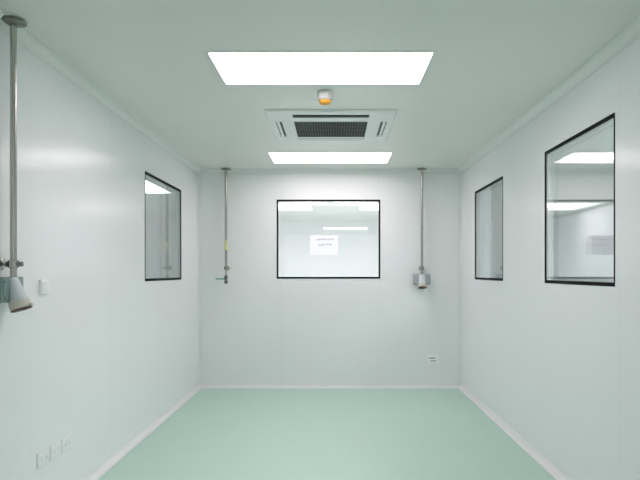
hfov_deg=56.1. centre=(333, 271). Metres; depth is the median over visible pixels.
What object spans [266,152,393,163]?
ceiling light
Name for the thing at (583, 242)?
wall
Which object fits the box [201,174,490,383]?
wall
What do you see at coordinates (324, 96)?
smoke detector
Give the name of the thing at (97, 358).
wall
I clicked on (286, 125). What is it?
air conditioner
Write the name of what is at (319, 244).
paper notice
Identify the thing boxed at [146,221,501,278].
wall
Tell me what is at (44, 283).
light switch
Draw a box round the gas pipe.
[216,168,230,283]
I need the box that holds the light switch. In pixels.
[39,279,48,294]
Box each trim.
[0,10,201,172]
[198,172,200,385]
[199,169,460,173]
[458,17,639,172]
[459,172,461,385]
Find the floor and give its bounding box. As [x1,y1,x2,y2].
[98,388,555,479]
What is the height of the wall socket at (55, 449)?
0.080 m
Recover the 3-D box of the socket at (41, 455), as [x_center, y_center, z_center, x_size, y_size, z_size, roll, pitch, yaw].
[-1.587,1.019,3.256,0.004,0.048,0.042,0,0,0]
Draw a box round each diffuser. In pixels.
[146,181,163,189]
[213,53,428,76]
[271,153,388,158]
[278,203,310,207]
[360,203,378,207]
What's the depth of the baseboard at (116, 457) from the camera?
4.81 m
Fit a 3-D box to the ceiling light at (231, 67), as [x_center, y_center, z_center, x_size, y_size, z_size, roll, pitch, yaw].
[-0.074,-1.242,3.584,1.286,0.068,0.598,0,0,0]
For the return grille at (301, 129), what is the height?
0.013 m
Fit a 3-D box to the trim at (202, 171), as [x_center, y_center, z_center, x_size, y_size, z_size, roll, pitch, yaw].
[-0.047,-1.183,7.053,3.100,0.055,0.055,0,0,0]
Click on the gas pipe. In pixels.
(226, 268)
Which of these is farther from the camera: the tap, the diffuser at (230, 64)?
the tap
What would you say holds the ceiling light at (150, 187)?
attached to the ceiling
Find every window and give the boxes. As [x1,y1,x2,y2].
[145,171,180,280]
[277,200,379,278]
[475,176,502,280]
[545,112,614,286]
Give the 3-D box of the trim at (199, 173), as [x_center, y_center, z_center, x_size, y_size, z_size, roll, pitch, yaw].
[-1.582,0.077,7.065,0.030,2.576,0.030,0,0,0]
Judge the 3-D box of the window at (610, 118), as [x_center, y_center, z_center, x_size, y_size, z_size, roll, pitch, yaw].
[1.528,-0.388,3.741,0.056,0.933,1.065,0,0,0]
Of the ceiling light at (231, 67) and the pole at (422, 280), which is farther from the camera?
the pole at (422, 280)
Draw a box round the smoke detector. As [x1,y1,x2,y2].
[317,89,332,104]
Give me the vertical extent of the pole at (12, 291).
1.407 m
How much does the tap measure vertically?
0.100 m
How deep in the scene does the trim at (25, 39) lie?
3.81 m
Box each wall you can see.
[0,31,197,479]
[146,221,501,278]
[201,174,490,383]
[462,37,639,479]
[553,204,613,282]
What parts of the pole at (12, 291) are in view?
plate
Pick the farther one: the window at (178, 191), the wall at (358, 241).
the wall at (358, 241)
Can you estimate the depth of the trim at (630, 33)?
3.80 m
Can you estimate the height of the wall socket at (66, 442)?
0.080 m
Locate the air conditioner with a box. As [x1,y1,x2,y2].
[264,110,398,140]
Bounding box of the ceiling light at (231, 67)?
[203,51,437,84]
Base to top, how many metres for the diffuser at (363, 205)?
0.012 m
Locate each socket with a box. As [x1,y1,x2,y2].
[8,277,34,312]
[37,448,48,468]
[40,454,43,464]
[50,440,60,459]
[57,444,60,453]
[61,434,71,452]
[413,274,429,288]
[426,354,437,362]
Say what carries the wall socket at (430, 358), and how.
attached to the wall at (258, 327)
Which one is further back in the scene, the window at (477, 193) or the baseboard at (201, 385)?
the baseboard at (201, 385)
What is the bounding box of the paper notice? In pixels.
[310,235,337,254]
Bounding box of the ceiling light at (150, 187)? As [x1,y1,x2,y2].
[146,180,171,192]
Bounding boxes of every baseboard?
[83,385,201,479]
[200,384,459,387]
[458,385,569,479]
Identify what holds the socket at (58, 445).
attached to the wall socket at (55, 449)
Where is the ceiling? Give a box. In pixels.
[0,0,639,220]
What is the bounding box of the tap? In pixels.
[216,275,227,283]
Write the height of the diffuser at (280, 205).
0.012 m
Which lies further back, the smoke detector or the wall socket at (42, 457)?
the smoke detector
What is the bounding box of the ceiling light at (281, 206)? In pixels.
[278,203,312,209]
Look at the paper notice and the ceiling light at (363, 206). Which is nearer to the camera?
the paper notice
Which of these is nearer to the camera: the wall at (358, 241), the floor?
the floor
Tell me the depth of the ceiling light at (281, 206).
11.51 m
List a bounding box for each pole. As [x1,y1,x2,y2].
[0,17,34,312]
[413,168,429,288]
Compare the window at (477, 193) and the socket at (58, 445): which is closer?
the socket at (58, 445)
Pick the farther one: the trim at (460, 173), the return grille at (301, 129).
the trim at (460, 173)
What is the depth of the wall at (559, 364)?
4.02 m
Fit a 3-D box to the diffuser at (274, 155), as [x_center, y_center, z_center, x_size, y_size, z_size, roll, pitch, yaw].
[-0.038,-1.262,6.373,1.252,0.012,0.578,0,0,0]
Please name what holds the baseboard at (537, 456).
attached to the wall at (559, 364)
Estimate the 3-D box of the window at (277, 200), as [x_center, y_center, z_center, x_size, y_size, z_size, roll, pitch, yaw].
[-0.065,-0.388,7.105,1.222,0.933,0.056,0,0,0]
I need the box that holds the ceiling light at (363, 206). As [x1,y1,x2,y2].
[358,203,378,209]
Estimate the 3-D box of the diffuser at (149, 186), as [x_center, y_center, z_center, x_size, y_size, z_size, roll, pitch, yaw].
[-2.795,-1.262,8.575,0.602,0.012,1.242,0,0,0]
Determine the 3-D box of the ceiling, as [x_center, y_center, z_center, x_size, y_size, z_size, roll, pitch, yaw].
[0.000,-1.251,4.600,10.100,0.080,19.300,0,0,0]
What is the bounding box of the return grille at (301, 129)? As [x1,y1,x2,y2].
[294,122,367,136]

